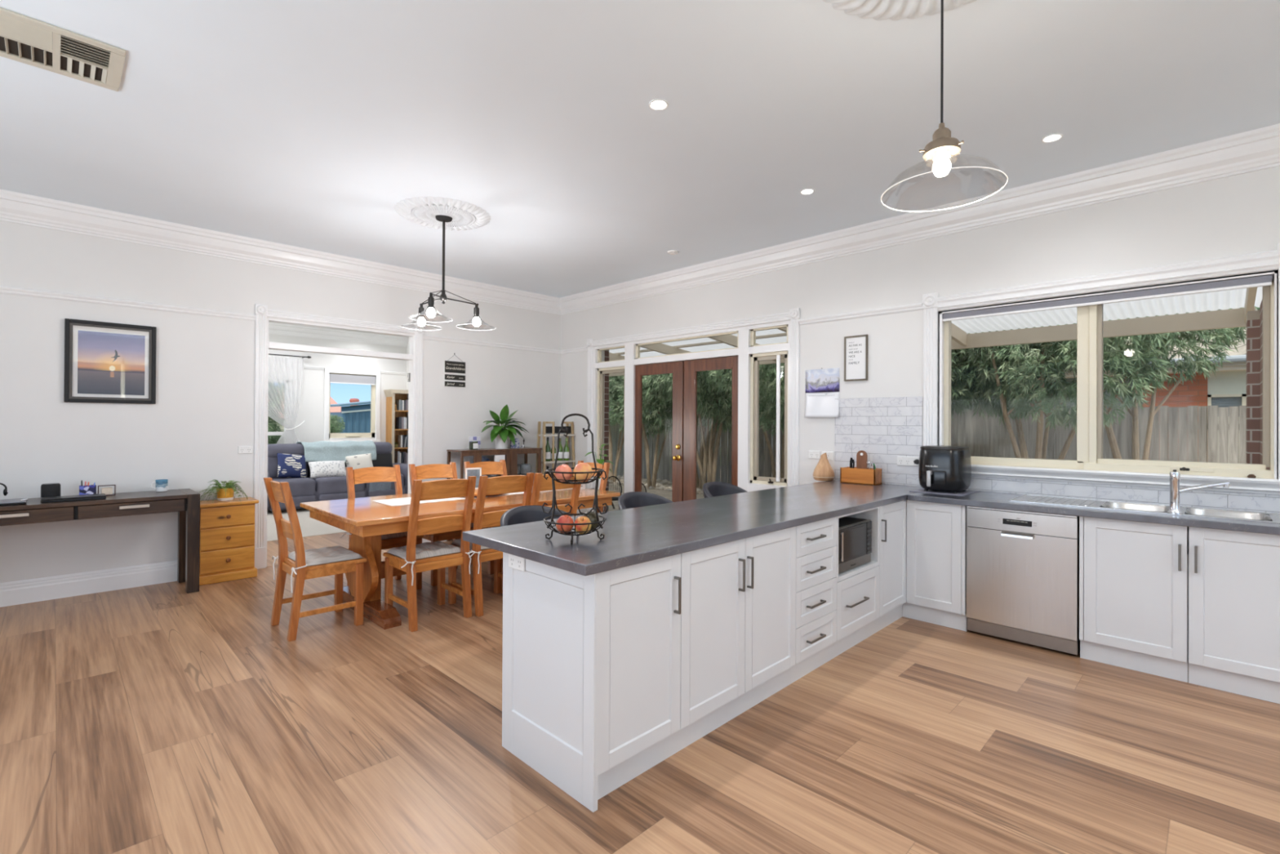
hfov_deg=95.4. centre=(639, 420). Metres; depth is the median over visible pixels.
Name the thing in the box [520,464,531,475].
goblet
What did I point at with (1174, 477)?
mixer tap
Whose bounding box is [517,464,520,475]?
goblet
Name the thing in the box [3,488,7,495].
ear cup
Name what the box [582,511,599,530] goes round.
avocado
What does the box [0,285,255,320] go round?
trim
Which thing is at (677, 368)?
door
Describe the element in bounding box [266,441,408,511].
sofa
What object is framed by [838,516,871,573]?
microwave
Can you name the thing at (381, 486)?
throw blanket
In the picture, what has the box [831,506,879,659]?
base cabinet
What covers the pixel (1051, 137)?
diffuser
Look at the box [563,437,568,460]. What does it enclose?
wine bottle
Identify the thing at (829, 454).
power socket
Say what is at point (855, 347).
framed piece
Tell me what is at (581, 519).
apple
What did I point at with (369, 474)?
dining chair
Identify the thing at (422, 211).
ceiling rose
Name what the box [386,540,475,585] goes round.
seat cushion
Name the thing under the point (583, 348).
trim
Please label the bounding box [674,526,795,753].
base cabinet
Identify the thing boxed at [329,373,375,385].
roller blind
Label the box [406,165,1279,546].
wall
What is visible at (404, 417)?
book
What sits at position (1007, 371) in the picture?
tree
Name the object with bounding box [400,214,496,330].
chandelier
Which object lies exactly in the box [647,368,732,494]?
tree
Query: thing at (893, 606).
base cabinet
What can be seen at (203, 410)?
wall
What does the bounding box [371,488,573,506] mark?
table runner
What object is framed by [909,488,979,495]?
mat
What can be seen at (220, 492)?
pot
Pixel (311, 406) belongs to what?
wall
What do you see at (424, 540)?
baseboard
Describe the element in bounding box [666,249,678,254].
smoke detector
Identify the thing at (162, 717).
floor
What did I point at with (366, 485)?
seat cushion
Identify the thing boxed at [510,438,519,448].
block
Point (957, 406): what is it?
tree
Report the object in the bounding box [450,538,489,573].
seat cushion
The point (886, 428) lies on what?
tile backsplash
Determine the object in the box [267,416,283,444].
shrub
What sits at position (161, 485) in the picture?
mug
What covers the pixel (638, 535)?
countertop
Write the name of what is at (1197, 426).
fence
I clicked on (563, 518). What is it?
apple
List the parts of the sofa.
armrest, footrest panel, footrest panel, footrest panel, armrest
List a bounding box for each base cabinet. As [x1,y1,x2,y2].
[597,553,681,799]
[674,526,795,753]
[789,516,836,684]
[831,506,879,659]
[873,500,908,633]
[906,499,967,631]
[1079,515,1188,682]
[1188,526,1279,703]
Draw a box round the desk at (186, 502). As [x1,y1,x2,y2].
[0,488,199,593]
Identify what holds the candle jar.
on the sideboard
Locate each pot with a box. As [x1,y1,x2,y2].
[216,487,234,497]
[593,477,601,488]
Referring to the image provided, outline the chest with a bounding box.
[199,497,258,585]
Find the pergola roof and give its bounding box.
[608,286,1262,376]
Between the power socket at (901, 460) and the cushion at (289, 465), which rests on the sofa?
the cushion at (289, 465)
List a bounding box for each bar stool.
[500,505,573,526]
[617,491,672,510]
[702,481,747,497]
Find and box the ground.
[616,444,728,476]
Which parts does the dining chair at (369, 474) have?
post, rail, post, seat, leg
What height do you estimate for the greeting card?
0.155 m
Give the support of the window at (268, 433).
in the wall at (311, 406)
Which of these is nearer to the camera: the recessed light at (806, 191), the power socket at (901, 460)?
the recessed light at (806, 191)
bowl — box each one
[543,513,606,535]
[546,467,604,484]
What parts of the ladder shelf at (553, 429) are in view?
post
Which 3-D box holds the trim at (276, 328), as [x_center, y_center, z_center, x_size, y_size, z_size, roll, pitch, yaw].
[-6.451,-1.588,9.742,0.112,0.205,6.700,0,0,45]
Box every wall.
[0,220,560,582]
[268,333,406,442]
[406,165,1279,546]
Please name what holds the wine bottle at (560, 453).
on the ladder shelf at (553, 429)
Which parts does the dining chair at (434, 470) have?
post, rail, leg, seat, post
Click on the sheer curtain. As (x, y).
(285, 374)
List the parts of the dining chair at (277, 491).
post, rail, rail, post, seat, leg, leg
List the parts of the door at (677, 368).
knob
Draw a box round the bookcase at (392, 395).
[383,389,408,462]
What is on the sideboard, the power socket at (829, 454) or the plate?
the plate
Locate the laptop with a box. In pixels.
[0,497,26,506]
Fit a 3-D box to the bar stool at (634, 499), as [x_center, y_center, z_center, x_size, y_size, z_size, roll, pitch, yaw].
[0.099,0.958,3.926,0.475,0.920,0.547,0,0,45]
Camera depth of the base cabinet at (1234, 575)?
3.03 m
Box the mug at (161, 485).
[150,479,168,492]
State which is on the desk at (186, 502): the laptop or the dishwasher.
the laptop
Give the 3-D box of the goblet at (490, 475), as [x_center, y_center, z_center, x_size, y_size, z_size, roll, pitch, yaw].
[-1.785,0.709,7.070,0.144,0.310,0.144,0,0,45]
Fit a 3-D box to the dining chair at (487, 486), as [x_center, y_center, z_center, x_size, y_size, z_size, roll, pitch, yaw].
[-1.155,0.906,4.498,0.524,1.015,0.455,0,0,45]
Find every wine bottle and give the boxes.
[545,436,550,461]
[550,440,555,460]
[557,437,562,460]
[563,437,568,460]
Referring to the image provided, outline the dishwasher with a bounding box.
[966,506,1079,654]
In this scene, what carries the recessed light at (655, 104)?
in the ceiling
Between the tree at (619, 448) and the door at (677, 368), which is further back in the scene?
the tree at (619, 448)
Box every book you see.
[394,450,399,462]
[395,400,400,410]
[395,417,400,429]
[397,435,402,447]
[399,451,404,462]
[401,417,404,429]
[402,435,404,447]
[402,451,405,463]
[404,417,405,429]
[404,435,408,447]
[404,436,406,447]
[405,417,408,429]
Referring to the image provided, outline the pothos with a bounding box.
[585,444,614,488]
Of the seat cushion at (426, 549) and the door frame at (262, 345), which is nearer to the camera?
the seat cushion at (426, 549)
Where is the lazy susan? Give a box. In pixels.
[474,488,498,496]
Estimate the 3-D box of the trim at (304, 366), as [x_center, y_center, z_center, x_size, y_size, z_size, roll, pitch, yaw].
[-5.907,-0.942,10.352,0.024,0.055,0.540,0,0,45]
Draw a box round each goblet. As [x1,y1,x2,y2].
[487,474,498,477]
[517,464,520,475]
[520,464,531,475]
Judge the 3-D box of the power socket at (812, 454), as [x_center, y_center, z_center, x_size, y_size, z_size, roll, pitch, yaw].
[1.608,0.314,5.369,0.115,0.072,0.013,0,0,45]
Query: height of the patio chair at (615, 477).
0.624 m
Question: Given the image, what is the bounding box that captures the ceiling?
[0,0,1279,297]
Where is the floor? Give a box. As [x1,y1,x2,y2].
[0,508,1279,853]
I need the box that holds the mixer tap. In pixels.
[1166,469,1229,514]
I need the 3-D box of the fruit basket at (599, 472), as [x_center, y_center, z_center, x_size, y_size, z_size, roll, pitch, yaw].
[-0.277,0.239,2.494,0.267,0.541,0.267,1,0,-41]
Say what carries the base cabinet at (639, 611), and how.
on the floor
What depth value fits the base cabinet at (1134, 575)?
3.32 m
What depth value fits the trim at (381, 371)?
11.42 m
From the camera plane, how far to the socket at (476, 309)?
4.88 m
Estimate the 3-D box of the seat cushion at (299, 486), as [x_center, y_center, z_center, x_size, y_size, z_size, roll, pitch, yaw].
[-5.537,1.062,9.182,0.640,0.300,0.630,0,0,45]
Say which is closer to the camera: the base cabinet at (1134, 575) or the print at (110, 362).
the base cabinet at (1134, 575)
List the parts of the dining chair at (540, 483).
leg, post, rail, rail, post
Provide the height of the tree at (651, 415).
3.837 m
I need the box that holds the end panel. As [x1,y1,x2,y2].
[502,551,599,812]
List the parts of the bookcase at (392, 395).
panel, frame, cornice, shelf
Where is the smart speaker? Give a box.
[40,483,60,497]
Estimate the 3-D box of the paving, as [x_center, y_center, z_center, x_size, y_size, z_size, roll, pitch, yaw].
[13.162,1.758,11.681,25.800,0.300,24.850,0,0,45]
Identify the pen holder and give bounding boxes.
[79,484,96,494]
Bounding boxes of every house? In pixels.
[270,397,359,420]
[951,308,1257,462]
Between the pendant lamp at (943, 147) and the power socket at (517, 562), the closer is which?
the pendant lamp at (943, 147)
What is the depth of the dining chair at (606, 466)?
5.63 m
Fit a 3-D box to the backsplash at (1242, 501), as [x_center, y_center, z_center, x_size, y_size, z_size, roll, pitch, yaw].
[3.201,0.477,3.788,2.600,0.112,0.008,0,0,45]
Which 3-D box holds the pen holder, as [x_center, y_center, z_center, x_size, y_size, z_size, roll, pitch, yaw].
[-4.322,0.551,4.560,0.070,0.088,0.096,0,0,45]
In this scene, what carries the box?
on the desk at (186, 502)
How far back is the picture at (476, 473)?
5.16 m
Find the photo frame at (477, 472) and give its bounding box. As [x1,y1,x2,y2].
[465,467,481,488]
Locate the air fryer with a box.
[913,445,971,493]
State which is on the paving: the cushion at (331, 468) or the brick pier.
the brick pier
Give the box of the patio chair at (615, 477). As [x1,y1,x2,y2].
[608,475,622,500]
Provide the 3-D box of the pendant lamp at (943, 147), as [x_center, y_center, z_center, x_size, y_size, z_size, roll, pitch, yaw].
[1.026,-1.231,1.981,0.382,0.910,0.382,0,0,45]
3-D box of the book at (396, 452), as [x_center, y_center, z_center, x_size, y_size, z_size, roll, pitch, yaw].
[-4.713,0.733,11.301,0.160,0.285,0.033,0,0,45]
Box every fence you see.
[275,422,284,431]
[609,405,1246,484]
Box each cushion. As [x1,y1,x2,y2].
[271,477,315,496]
[271,545,362,592]
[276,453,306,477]
[307,460,346,478]
[308,475,364,495]
[340,531,407,540]
[345,453,373,469]
[364,473,404,491]
[372,453,392,466]
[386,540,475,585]
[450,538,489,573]
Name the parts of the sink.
bowl, bowl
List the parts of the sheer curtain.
tieback cord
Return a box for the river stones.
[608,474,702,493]
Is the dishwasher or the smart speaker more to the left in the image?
the smart speaker
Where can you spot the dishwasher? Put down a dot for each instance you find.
(1023, 566)
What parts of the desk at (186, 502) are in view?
handle, drawer, drawer, handle, leg, rail, leg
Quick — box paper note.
[494,454,505,462]
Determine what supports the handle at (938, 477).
on the air fryer
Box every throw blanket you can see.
[296,440,376,462]
[368,481,391,491]
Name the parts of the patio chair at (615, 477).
seat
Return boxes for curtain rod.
[268,353,311,358]
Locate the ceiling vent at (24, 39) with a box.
[0,7,125,91]
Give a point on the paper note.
(497, 457)
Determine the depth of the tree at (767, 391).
9.96 m
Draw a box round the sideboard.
[446,447,542,541]
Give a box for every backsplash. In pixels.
[834,395,922,486]
[966,475,1279,513]
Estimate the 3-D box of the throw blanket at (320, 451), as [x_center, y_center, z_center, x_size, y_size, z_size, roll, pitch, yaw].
[-5.200,0.526,10.000,0.491,0.358,1.181,0,0,45]
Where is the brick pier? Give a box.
[604,350,608,511]
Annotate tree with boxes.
[608,373,708,488]
[608,375,624,482]
[642,374,731,488]
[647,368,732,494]
[707,362,784,437]
[759,364,784,478]
[951,311,1196,459]
[951,348,990,423]
[1066,306,1259,460]
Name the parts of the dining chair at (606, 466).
rail, post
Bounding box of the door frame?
[586,307,799,511]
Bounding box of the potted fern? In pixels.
[198,479,247,503]
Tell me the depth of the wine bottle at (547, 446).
7.57 m
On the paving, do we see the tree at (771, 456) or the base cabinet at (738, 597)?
the tree at (771, 456)
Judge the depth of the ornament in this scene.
7.01 m
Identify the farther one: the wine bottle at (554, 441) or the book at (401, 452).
the book at (401, 452)
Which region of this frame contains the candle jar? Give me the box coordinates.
[469,441,478,449]
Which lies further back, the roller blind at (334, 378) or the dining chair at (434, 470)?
the roller blind at (334, 378)
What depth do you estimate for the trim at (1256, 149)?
4.31 m
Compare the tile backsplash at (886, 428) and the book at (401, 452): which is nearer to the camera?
the tile backsplash at (886, 428)
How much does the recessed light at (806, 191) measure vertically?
0.006 m
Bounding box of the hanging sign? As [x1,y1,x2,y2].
[444,353,465,387]
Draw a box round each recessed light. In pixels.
[648,98,668,110]
[800,188,814,194]
[1041,133,1062,142]
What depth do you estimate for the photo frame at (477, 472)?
5.16 m
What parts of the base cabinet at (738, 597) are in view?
door, handle, handle, door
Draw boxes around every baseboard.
[0,560,177,607]
[422,538,453,542]
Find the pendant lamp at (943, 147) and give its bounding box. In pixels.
[880,0,1008,212]
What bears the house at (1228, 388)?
on the paving
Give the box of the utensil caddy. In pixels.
[840,450,881,484]
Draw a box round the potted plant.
[481,404,528,448]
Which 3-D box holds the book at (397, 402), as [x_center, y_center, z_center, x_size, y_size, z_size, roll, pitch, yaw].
[-4.696,-0.301,11.318,0.160,0.202,0.028,0,0,45]
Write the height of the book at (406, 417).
0.236 m
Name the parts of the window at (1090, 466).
sash, winder handle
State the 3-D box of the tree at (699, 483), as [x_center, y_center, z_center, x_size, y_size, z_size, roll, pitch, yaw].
[1.275,-0.169,12.950,2.933,3.459,1.884,0,0,-5]
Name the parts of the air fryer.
handle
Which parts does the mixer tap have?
spout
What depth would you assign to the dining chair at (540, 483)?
4.58 m
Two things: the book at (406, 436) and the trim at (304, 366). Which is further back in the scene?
the book at (406, 436)
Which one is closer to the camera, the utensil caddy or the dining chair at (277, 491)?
the dining chair at (277, 491)
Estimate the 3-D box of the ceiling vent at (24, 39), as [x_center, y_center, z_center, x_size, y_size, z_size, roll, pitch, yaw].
[-2.791,-1.696,2.560,0.458,0.017,0.772,0,0,45]
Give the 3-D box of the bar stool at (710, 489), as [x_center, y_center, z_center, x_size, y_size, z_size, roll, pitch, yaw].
[0.747,0.964,4.663,0.475,0.920,0.547,0,0,45]
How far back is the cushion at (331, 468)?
9.48 m
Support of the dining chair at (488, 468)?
on the floor
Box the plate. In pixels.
[471,456,490,477]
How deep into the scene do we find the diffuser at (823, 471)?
5.14 m
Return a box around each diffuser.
[651,101,665,108]
[801,189,812,193]
[813,452,834,480]
[1044,134,1059,141]
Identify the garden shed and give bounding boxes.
[329,400,370,432]
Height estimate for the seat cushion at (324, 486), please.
0.300 m
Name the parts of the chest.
drawer, drawer, drawer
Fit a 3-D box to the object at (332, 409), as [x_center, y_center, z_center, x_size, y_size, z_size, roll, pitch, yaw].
[-17.163,-0.013,29.401,8.200,3.090,10.500,0,0,45]
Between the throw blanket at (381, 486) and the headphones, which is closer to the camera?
the headphones
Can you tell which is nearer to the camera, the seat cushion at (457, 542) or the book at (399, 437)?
the seat cushion at (457, 542)
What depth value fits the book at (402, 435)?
11.31 m
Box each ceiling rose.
[394,195,491,231]
[822,0,977,20]
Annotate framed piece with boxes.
[844,334,867,381]
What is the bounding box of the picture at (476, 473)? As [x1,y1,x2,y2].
[466,469,479,487]
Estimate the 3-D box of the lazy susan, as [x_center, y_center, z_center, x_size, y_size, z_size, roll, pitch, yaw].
[-1.418,0.628,5.098,0.490,0.038,0.490,0,0,45]
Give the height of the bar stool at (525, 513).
0.920 m
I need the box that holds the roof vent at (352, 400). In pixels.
[349,398,359,402]
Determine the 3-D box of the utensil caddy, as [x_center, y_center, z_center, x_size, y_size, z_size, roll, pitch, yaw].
[1.868,0.391,4.929,0.300,0.280,0.140,0,0,45]
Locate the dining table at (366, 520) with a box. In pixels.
[299,488,620,629]
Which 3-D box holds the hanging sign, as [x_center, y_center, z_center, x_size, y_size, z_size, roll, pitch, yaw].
[-2.209,-0.606,6.956,0.018,0.406,0.268,0,0,45]
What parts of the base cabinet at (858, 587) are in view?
niche frame, handle, drawer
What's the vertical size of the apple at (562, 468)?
0.076 m
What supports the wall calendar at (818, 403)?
attached to the wall at (1237, 215)
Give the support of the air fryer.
on the mat
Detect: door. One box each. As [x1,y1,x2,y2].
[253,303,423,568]
[634,360,684,502]
[683,355,737,501]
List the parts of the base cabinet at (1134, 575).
handle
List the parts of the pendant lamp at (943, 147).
bulb, cord, lamp shade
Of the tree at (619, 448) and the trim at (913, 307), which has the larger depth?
the tree at (619, 448)
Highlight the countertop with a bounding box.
[462,480,1279,576]
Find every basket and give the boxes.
[542,413,608,545]
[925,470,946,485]
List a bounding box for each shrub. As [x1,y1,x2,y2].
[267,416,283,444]
[329,414,345,432]
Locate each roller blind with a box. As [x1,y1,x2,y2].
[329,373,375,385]
[942,275,1272,321]
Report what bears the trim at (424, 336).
attached to the wall at (203, 410)
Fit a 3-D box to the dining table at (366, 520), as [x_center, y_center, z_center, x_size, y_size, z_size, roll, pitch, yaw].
[-1.422,1.032,4.943,1.215,0.765,2.300,0,0,45]
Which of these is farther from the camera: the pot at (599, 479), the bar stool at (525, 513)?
the pot at (599, 479)
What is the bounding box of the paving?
[608,477,704,511]
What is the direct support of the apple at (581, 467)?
in the fruit basket at (599, 472)
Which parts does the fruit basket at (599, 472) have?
frame, handle, frame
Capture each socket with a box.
[238,445,253,453]
[417,303,425,317]
[427,293,435,308]
[473,303,479,318]
[508,553,524,571]
[808,450,820,458]
[822,451,833,459]
[897,456,919,466]
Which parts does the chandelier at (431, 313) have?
bulb, lamp shade, arm, bulb, lamp shade, arm, stem, arm, bulb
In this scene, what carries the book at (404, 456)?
on the bookcase at (392, 395)
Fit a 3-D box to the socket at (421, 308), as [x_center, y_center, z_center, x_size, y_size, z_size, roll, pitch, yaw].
[-1.838,-0.925,4.902,0.056,0.115,0.056,0,0,45]
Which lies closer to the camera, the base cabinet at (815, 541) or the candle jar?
the base cabinet at (815, 541)
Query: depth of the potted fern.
5.17 m
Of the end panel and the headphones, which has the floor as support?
the end panel
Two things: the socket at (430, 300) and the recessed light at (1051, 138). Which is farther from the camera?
the socket at (430, 300)
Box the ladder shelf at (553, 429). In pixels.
[535,421,577,513]
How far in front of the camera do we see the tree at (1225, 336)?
7.04 m
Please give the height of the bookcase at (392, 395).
2.020 m
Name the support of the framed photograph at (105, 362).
attached to the wall at (203, 410)
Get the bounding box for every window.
[267,426,287,435]
[324,368,380,441]
[922,243,1279,494]
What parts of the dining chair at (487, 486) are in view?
leg, seat, post, rail, leg, rail, post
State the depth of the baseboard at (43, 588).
4.68 m
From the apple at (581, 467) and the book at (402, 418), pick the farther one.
the book at (402, 418)
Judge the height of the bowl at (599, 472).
0.058 m
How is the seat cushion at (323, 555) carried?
on the dining chair at (277, 491)
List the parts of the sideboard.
post, rail, post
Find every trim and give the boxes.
[0,189,560,315]
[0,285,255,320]
[266,547,391,567]
[268,321,408,346]
[302,365,324,369]
[380,370,406,375]
[422,334,560,354]
[559,123,1279,315]
[560,346,587,354]
[799,302,923,324]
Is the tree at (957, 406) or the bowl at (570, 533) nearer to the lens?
the bowl at (570, 533)
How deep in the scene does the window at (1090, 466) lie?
3.96 m
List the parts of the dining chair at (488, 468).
post, rail, leg, post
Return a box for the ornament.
[468,435,480,448]
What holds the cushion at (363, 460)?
on the sofa
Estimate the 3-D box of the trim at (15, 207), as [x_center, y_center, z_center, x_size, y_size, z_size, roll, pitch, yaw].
[-3.719,-1.593,5.369,0.112,0.205,7.550,0,0,45]
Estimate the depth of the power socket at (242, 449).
5.46 m
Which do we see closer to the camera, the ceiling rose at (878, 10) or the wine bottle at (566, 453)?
the ceiling rose at (878, 10)
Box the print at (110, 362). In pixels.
[77,330,145,395]
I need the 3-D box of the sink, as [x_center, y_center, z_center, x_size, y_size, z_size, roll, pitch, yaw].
[3.027,0.601,3.570,1.230,0.151,0.470,0,0,45]
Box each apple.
[555,463,572,481]
[555,515,573,533]
[573,462,592,482]
[573,515,591,533]
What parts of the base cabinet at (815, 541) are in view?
drawer, handle, drawer, handle, drawer, handle, drawer, handle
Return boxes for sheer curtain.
[267,355,304,444]
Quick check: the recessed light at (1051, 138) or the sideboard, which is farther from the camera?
the sideboard
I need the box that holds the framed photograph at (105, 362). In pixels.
[63,318,156,404]
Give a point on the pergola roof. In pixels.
(1246, 298)
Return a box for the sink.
[1008,493,1279,532]
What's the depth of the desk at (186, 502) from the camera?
4.57 m
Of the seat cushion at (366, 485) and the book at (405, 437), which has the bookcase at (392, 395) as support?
the book at (405, 437)
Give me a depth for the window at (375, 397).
10.97 m
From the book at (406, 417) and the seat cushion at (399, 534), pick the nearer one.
the seat cushion at (399, 534)
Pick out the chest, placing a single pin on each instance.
(227, 528)
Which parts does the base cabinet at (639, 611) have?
handle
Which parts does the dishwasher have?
handle, trim, control panel, kick plate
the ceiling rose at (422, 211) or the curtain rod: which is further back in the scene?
the curtain rod
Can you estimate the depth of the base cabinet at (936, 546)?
4.06 m
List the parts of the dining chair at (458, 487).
leg, post, seat, rail, leg, rail, post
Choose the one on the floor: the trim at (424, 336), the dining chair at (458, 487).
the dining chair at (458, 487)
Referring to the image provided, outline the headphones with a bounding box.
[0,482,8,495]
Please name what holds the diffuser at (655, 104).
attached to the recessed light at (655, 104)
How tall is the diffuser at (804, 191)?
0.002 m
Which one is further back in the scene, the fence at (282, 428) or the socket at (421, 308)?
the fence at (282, 428)
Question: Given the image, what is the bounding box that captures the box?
[40,493,106,502]
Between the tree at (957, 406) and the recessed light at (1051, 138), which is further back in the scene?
the tree at (957, 406)
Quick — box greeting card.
[580,484,585,489]
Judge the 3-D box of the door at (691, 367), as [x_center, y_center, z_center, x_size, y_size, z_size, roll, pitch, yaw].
[0.767,0.382,6.272,0.755,2.100,0.042,0,0,45]
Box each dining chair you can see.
[263,477,366,641]
[346,464,423,589]
[382,475,476,631]
[408,462,473,586]
[448,472,533,617]
[463,459,506,574]
[501,472,581,593]
[577,460,609,512]
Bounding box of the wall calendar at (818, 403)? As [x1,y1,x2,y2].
[804,368,839,417]
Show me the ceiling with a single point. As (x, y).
(300, 123)
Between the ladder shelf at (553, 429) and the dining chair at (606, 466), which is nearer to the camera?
the dining chair at (606, 466)
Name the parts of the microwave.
handle, door, control panel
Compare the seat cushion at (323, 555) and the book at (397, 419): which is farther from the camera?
the book at (397, 419)
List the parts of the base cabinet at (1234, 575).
handle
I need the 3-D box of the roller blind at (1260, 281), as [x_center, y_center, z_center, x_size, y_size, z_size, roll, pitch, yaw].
[3.037,-0.815,4.001,1.775,0.064,0.050,0,0,45]

